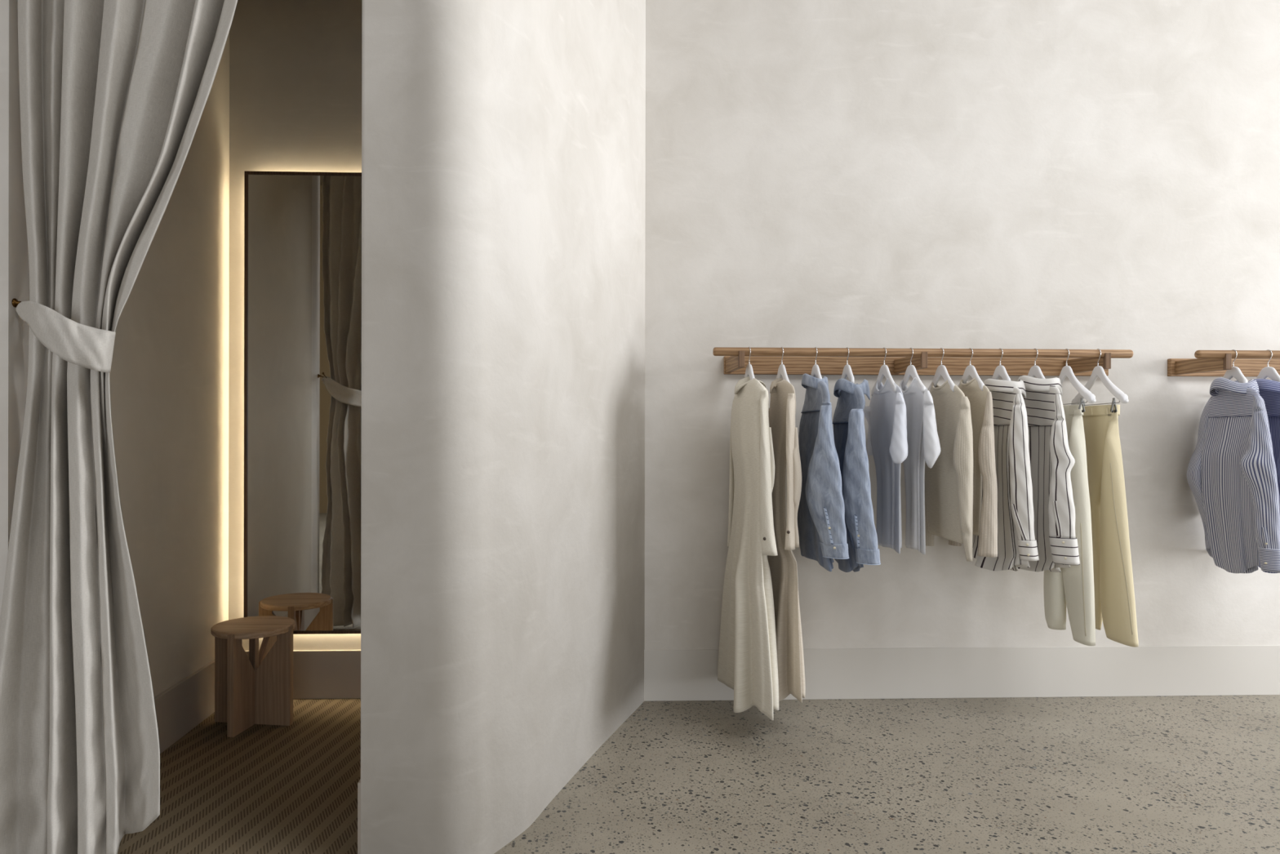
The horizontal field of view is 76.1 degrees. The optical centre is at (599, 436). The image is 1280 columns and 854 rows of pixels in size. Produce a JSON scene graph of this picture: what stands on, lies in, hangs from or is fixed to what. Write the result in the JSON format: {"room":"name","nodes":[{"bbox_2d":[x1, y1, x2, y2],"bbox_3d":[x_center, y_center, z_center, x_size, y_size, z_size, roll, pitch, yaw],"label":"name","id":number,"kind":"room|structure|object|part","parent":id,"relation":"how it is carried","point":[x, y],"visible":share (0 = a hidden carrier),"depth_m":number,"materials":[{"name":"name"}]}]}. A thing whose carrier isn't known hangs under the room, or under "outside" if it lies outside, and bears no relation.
{"room":"clothing store","nodes":[
{"label":"clothing store","id":0,"kind":"room"},
{"bbox_2d":[0,0,29,613],"bbox_3d":[-3.083,-1.335,2.211,2.993,5.000,0.150,0,0,-2],"label":"wall","id":1,"kind":"structure","parent":0,"point":[14,252],"depth_m":2.20,"materials":[{"name":"paint"}]},
{"bbox_2d":[11,297,21,307],"bbox_3d":[-1.560,-0.365,2.239,0.056,0.034,0.071,0,0,-2],"label":"hook","id":2,"kind":"object","parent":1,"relation":"attached to","point":[15,302],"visible":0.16,"depth_m":2.21,"materials":[{"name":"gold metal"}]},
{"bbox_2d":[16,301,115,372],"bbox_3d":[-1.397,-0.262,2.136,0.351,0.197,0.162,0,0,42],"label":"tieback","id":3,"kind":"object","parent":2,"relation":"hanging from","point":[85,346],"visible":1,"depth_m":2.04,"materials":[{"name":"fabric"}]},
{"bbox_2d":[109,32,229,697],"bbox_3d":[-1.692,-0.608,3.044,0.150,3.550,1.414,0,0,-2],"label":"wall","id":4,"kind":"structure","parent":0,"point":[169,372],"depth_m":3.18,"materials":[{"name":"paint"}]},
{"bbox_2d":[153,659,214,753],"bbox_3d":[-1.606,1.049,2.894,0.016,0.212,1.388,0,0,-2],"label":"baseboard","id":5,"kind":"structure","parent":4,"relation":"attached to","point":[181,707],"depth_m":3.16,"materials":[{"name":"paint"}]},
{"bbox_2d":[228,0,361,650],"bbox_3d":[-1.134,-0.607,3.747,1.600,3.550,0.250,0,0,-2],"label":"wall","id":6,"kind":"structure","parent":0,"point":[295,65],"depth_m":3.61,"materials":[{"name":"paint"}]},
{"bbox_2d":[243,171,361,634],"bbox_3d":[-1.152,-0.147,3.590,0.788,2.011,0.062,0,0,-2],"label":"wall mirror","id":7,"kind":"object","parent":6,"relation":"attached to","point":[303,230],"visible":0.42,"depth_m":3.56,"materials":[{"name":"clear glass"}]},
{"bbox_2d":[244,649,360,698],"bbox_3d":[-1.168,1.050,3.612,0.943,0.212,0.016,0,0,-2],"label":"baseboard","id":8,"kind":"structure","parent":6,"relation":"attached to","point":[317,673],"depth_m":3.60,"materials":[{"name":"paint"}]},
{"bbox_2d":[360,0,645,853],"bbox_3d":[-0.217,-1.330,2.950,0.900,5.000,1.547,0,0,-2],"label":"wall","id":9,"kind":"structure","parent":0,"point":[504,141],"depth_m":2.28,"materials":[{"name":"paint"}]},
{"bbox_2d":[357,778,360,853],"bbox_3d":[-0.679,1.051,2.925,0.016,0.212,1.392,0,0,-2],"label":"baseboard","id":10,"kind":"structure","parent":9,"relation":"attached to","point":[359,781],"depth_m":2.23,"materials":[{"name":"paint"}]},
{"bbox_2d":[767,377,805,702],"bbox_3d":[0.747,0.403,3.349,0.118,1.288,0.470,0,0,-2],"label":"dress","id":11,"kind":"object","parent":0,"point":[787,488],"visible":0.84,"depth_m":3.23,"materials":[{"name":"beige fabric"}]},
{"bbox_2d":[493,694,1279,853],"bbox_3d":[1.525,1.248,-0.736,12.400,0.150,9.600,0,0,-2],"label":"floor","id":12,"kind":"structure","parent":0,"point":[1160,774],"depth_m":2.79,"materials":[{"name":"concrete"}]},
{"bbox_2d":[117,697,360,853],"bbox_3d":[-1.143,1.162,2.914,0.943,0.012,1.414,0,0,-2],"label":"floor","id":13,"kind":"structure","parent":12,"relation":"on","point":[264,788],"depth_m":2.67,"materials":[{"name":"brown carpet"}]},
{"bbox_2d":[210,615,295,737],"bbox_3d":[-1.398,0.956,3.300,0.325,0.399,0.325,0,0,-2],"label":"round stool","id":14,"kind":"object","parent":13,"relation":"on","point":[258,689],"visible":1,"depth_m":3.27,"materials":[{"name":"brown wood"}]},
{"bbox_3d":[-1.479,0.957,3.311,0.163,0.396,0.026,0,0,8],"label":"leg","id":15,"kind":"part","parent":14,"relation":"part of","materials":[{"name":"brown wood"}]},
{"bbox_3d":[-1.410,0.958,3.213,0.026,0.396,0.151,0,0,8],"label":"leg","id":16,"kind":"part","parent":14,"relation":"part of","materials":[{"name":"brown wood"}]},
{"bbox_3d":[-1.398,0.768,3.300,0.314,0.024,0.314,0,0,-2],"label":"seat","id":17,"kind":"part","parent":14,"relation":"part of","materials":[{"name":"brown wood"}]},
{"bbox_3d":[-1.386,0.958,3.387,0.026,0.396,0.151,0,0,8],"label":"leg","id":18,"kind":"part","parent":14,"relation":"part of","materials":[{"name":"brown wood"}]},
{"bbox_3d":[-1.318,0.958,3.289,0.164,0.396,0.053,0,0,-2],"label":"leg","id":19,"kind":"part","parent":14,"relation":"part of","materials":[{"name":"brown wood"}]},
{"bbox_2d":[644,0,1279,649],"bbox_3d":[3.615,-1.323,3.893,7.900,5.000,0.300,0,0,-2],"label":"wall","id":20,"kind":"structure","parent":0,"point":[878,174],"depth_m":3.67,"materials":[{"name":"paint"}]},
{"bbox_2d":[712,346,1133,376],"bbox_3d":[1.375,-0.320,3.506,1.833,0.088,0.311,0,0,-2],"label":"rail","id":21,"kind":"object","parent":20,"relation":"attached to","point":[797,361],"visible":0.98,"depth_m":3.61,"materials":[{"name":"brown wood"}]},
{"bbox_2d":[744,346,755,379],"bbox_3d":[0.611,-0.271,3.345,0.016,0.198,0.260,0,0,-3],"label":"clothes hanger","id":22,"kind":"object","parent":21,"relation":"hanging from","point":[748,372],"visible":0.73,"depth_m":3.32,"materials":[{"name":"white paint"}]},
{"bbox_2d":[717,376,778,719],"bbox_3d":[0.597,0.411,3.343,0.170,1.314,0.726,0,0,-2],"label":"dress","id":23,"kind":"object","parent":22,"relation":"hanging from","point":[748,664],"visible":0.99,"depth_m":3.18,"materials":[{"name":"beige fabric"}]},
{"bbox_2d":[776,346,790,382],"bbox_3d":[0.746,-0.271,3.350,0.016,0.198,0.260,0,0,-3],"label":"clothes hanger","id":24,"kind":"object","parent":21,"relation":"hanging from","point":[782,372],"visible":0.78,"depth_m":3.33,"materials":[{"name":"white paint"}]},
{"bbox_2d":[810,346,822,378],"bbox_3d":[0.886,-0.287,3.355,0.013,0.164,0.140,0,0,-1],"label":"clothes hanger","id":25,"kind":"object","parent":21,"relation":"hanging from","point":[815,371],"visible":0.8,"depth_m":3.33,"materials":[{"name":"white paint"}]},
{"bbox_2d":[797,373,848,571],"bbox_3d":[0.871,0.129,3.341,0.162,0.781,0.496,0,0,-2],"label":"denim shirt","id":26,"kind":"object","parent":25,"relation":"hanging from","point":[822,531],"visible":0.96,"depth_m":3.15,"materials":[{"name":"blue fabric"}]},
{"bbox_2d":[840,346,853,382],"bbox_3d":[1.017,-0.287,3.360,0.013,0.164,0.140,0,0,-1],"label":"clothes hanger","id":27,"kind":"object","parent":21,"relation":"hanging from","point":[847,371],"visible":0.87,"depth_m":3.34,"materials":[{"name":"white paint"}]},
{"bbox_2d":[832,377,880,572],"bbox_3d":[1.024,0.157,3.352,0.142,0.791,0.485,0,0,2],"label":"denim shirt","id":28,"kind":"object","parent":27,"relation":"hanging from","point":[848,420],"visible":0.85,"depth_m":3.15,"materials":[{"name":"blue fabric"}]},
{"bbox_2d":[871,346,896,395],"bbox_3d":[1.171,-0.271,3.365,0.016,0.195,0.250,0,0,-2],"label":"clothes hanger","id":29,"kind":"object","parent":21,"relation":"hanging from","point":[884,371],"visible":0.88,"depth_m":3.35,"materials":[{"name":"white paint"}]},
{"bbox_2d":[863,377,907,553],"bbox_3d":[1.181,0.112,3.380,0.091,0.706,0.501,0,0,3],"label":"t-shirt","id":30,"kind":"object","parent":29,"relation":"hanging from","point":[886,417],"visible":0.98,"depth_m":3.31,"materials":[{"name":"white fabric"}]},
{"bbox_2d":[901,347,925,392],"bbox_3d":[1.282,-0.271,3.369,0.016,0.195,0.250,0,0,-2],"label":"clothes hanger","id":31,"kind":"object","parent":21,"relation":"hanging from","point":[911,371],"visible":0.91,"depth_m":3.35,"materials":[{"name":"white paint"}]},
{"bbox_2d":[899,377,940,554],"bbox_3d":[1.293,0.116,3.380,0.085,0.714,0.489,0,0,1],"label":"t-shirt","id":32,"kind":"object","parent":31,"relation":"hanging from","point":[922,438],"visible":0.83,"depth_m":3.31,"materials":[{"name":"white fabric"}]},
{"bbox_3d":[1.339,-0.347,3.371,1.751,0.036,0.036,0,0,-2],"label":"rod","id":33,"kind":"part","parent":21,"relation":"part of","materials":[{"name":"brown wood"}]},
{"bbox_2d":[927,347,955,391],"bbox_3d":[1.410,-0.273,3.374,0.015,0.190,0.230,0,0,-2],"label":"clothes hanger","id":34,"kind":"object","parent":21,"relation":"hanging from","point":[941,371],"visible":0.88,"depth_m":3.36,"materials":[{"name":"white paint"}]},
{"bbox_2d":[924,379,973,561],"bbox_3d":[1.418,0.124,3.373,0.075,0.717,0.472,0,0,1],"label":"shirt","id":35,"kind":"object","parent":34,"relation":"hanging from","point":[948,484],"visible":0.82,"depth_m":3.27,"materials":[{"name":"beige fabric"}]},
{"bbox_2d":[957,347,984,391],"bbox_3d":[1.531,-0.276,3.378,0.014,0.184,0.210,0,0,-2],"label":"clothes hanger","id":36,"kind":"object","parent":21,"relation":"hanging from","point":[970,370],"visible":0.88,"depth_m":3.36,"materials":[{"name":"white paint"}]},
{"bbox_2d":[948,377,997,557],"bbox_3d":[1.528,0.116,3.378,0.078,0.714,0.474,0,0,5],"label":"shirt","id":37,"kind":"object","parent":36,"relation":"hanging from","point":[984,510],"visible":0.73,"depth_m":3.17,"materials":[{"name":"beige fabric"}]},
{"bbox_2d":[991,347,1010,380],"bbox_3d":[1.657,-0.284,3.383,0.013,0.167,0.150,0,0,0],"label":"clothes hanger","id":38,"kind":"object","parent":21,"relation":"hanging from","point":[1000,371],"visible":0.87,"depth_m":3.37,"materials":[{"name":"white paint"}]},
{"bbox_2d":[972,378,1039,571],"bbox_3d":[1.663,0.154,3.377,0.155,0.792,0.480,0,0,-2],"label":"striped shirt","id":39,"kind":"object","parent":38,"relation":"hanging from","point":[1017,545],"visible":0.78,"depth_m":3.23,"materials":[{"name":"white fabric"}]},
{"bbox_2d":[1027,347,1045,378],"bbox_3d":[1.804,-0.284,3.388,0.013,0.167,0.150,0,0,1],"label":"clothes hanger","id":40,"kind":"object","parent":21,"relation":"hanging from","point":[1035,371],"visible":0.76,"depth_m":3.37,"materials":[{"name":"white paint"}]},
{"bbox_2d":[1017,375,1079,572],"bbox_3d":[1.813,0.150,3.380,0.145,0.810,0.484,0,0,1],"label":"striped shirt","id":41,"kind":"object","parent":40,"relation":"hanging from","point":[1052,461],"visible":0.77,"depth_m":3.27,"materials":[{"name":"white fabric"}]},
{"bbox_2d":[1058,348,1096,412],"bbox_3d":[1.938,-0.232,3.393,0.026,0.270,0.436,0,0,5],"label":"clothes hanger","id":42,"kind":"object","parent":21,"relation":"hanging from","point":[1066,371],"visible":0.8,"depth_m":3.29,"materials":[{"name":"white paint"}]},
{"bbox_2d":[1043,404,1095,645],"bbox_3d":[1.920,0.350,3.353,0.128,0.957,0.285,0,0,-2],"label":"trousers","id":43,"kind":"object","parent":42,"relation":"hanging from","point":[1073,587],"visible":0.53,"depth_m":3.25,"materials":[{"name":"white fabric"}]},
{"bbox_3d":[1.919,0.335,3.392,0.129,0.921,0.171,0,0,-2],"label":"leg","id":44,"kind":"part","parent":43,"relation":"part of","materials":[{"name":"beige fabric"}]},
{"bbox_3d":[1.928,0.359,3.277,0.094,0.939,0.132,0,0,-2],"label":"leg","id":45,"kind":"part","parent":43,"relation":"part of","materials":[{"name":"white fabric"}]},
{"bbox_2d":[1071,348,1128,412],"bbox_3d":[2.072,-0.232,3.398,0.026,0.270,0.436,0,0,6],"label":"clothes hanger","id":46,"kind":"object","parent":21,"relation":"hanging from","point":[1098,371],"visible":0.85,"depth_m":3.34,"materials":[{"name":"white paint"}]},
{"bbox_2d":[1082,404,1138,646],"bbox_3d":[2.077,0.349,3.365,0.110,0.957,0.314,0,0,-2],"label":"trousers","id":47,"kind":"object","parent":46,"relation":"hanging from","point":[1113,584],"visible":0.9,"depth_m":3.27,"materials":[{"name":"yellow fabric"}]},
{"bbox_3d":[2.078,0.337,3.397,0.073,0.924,0.249,0,0,6],"label":"leg","id":48,"kind":"part","parent":47,"relation":"part of","materials":[{"name":"beige fabric"}]},
{"bbox_3d":[2.081,0.359,3.282,0.105,0.938,0.146,0,0,-2],"label":"leg","id":49,"kind":"part","parent":47,"relation":"part of","materials":[{"name":"yellow fabric"}]},
{"bbox_2d":[644,644,1279,701],"bbox_3d":[3.770,1.064,3.746,7.191,0.226,0.004,0,0,-2],"label":"baseboard","id":50,"kind":"structure","parent":20,"relation":"attached to","point":[1239,669],"depth_m":3.67,"materials":[{"name":"paint"}]},
{"bbox_2d":[1167,350,1279,376],"bbox_3d":[3.393,-0.317,3.579,1.810,0.088,0.311,0,0,-2],"label":"rail","id":51,"kind":"object","parent":20,"relation":"attached to","point":[1206,362],"visible":1,"depth_m":3.57,"materials":[{"name":"brown wood"}]},
{"bbox_2d":[1222,349,1247,382],"bbox_3d":[2.650,-0.282,3.418,0.013,0.167,0.150,0,0,4],"label":"clothes hanger","id":52,"kind":"object","parent":51,"relation":"hanging from","point":[1235,372],"visible":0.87,"depth_m":3.40,"materials":[{"name":"white paint"}]},
{"bbox_2d":[1186,377,1279,573],"bbox_3d":[2.659,0.160,3.476,0.188,0.817,0.624,0,0,14],"label":"shirt","id":53,"kind":"object","parent":52,"relation":"hanging from","point":[1232,478],"visible":1,"depth_m":3.35,"materials":[{"name":"fabric"}]},
{"bbox_3d":[3.368,-0.343,3.444,1.750,0.036,0.036,0,0,-2],"label":"rod","id":54,"kind":"part","parent":51,"relation":"part of","materials":[{"name":"brown wood"}]},
{"bbox_2d":[1256,349,1279,382],"bbox_3d":[2.800,-0.282,3.424,0.013,0.167,0.150,0,0,2],"label":"clothes hanger","id":55,"kind":"object","parent":51,"relation":"hanging from","point":[1268,371],"visible":0.82,"depth_m":3.41,"materials":[{"name":"white paint"}]},
{"bbox_2d":[1248,378,1279,573],"bbox_3d":[2.804,0.163,3.413,0.150,0.813,0.491,0,0,12],"label":"shirt","id":56,"kind":"object","parent":55,"relation":"hanging from","point":[1269,389],"visible":0.2,"depth_m":3.37,"materials":[{"name":"blue fabric"}]},
{"bbox_3d":[-1.113,-2.757,2.282,0.943,2.150,0.150,0,0,-2],"label":"lintel","id":57,"kind":"object","parent":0,"visible":0},
{"bbox_3d":[-1.111,-1.774,2.176,0.903,0.028,0.028,0,0,-2],"label":"rail","id":58,"kind":"object","parent":57,"relation":"attached to","visible":0},
{"bbox_2d":[0,0,237,853],"bbox_3d":[-1.209,-0.302,2.161,0.781,2.903,0.204,0,0,-2],"label":"curtain","id":59,"kind":"object","parent":58,"relation":"hanging from","point":[114,94],"visible":0.94,"depth_m":2.14,"materials":[{"name":"fabric"}]}
]}

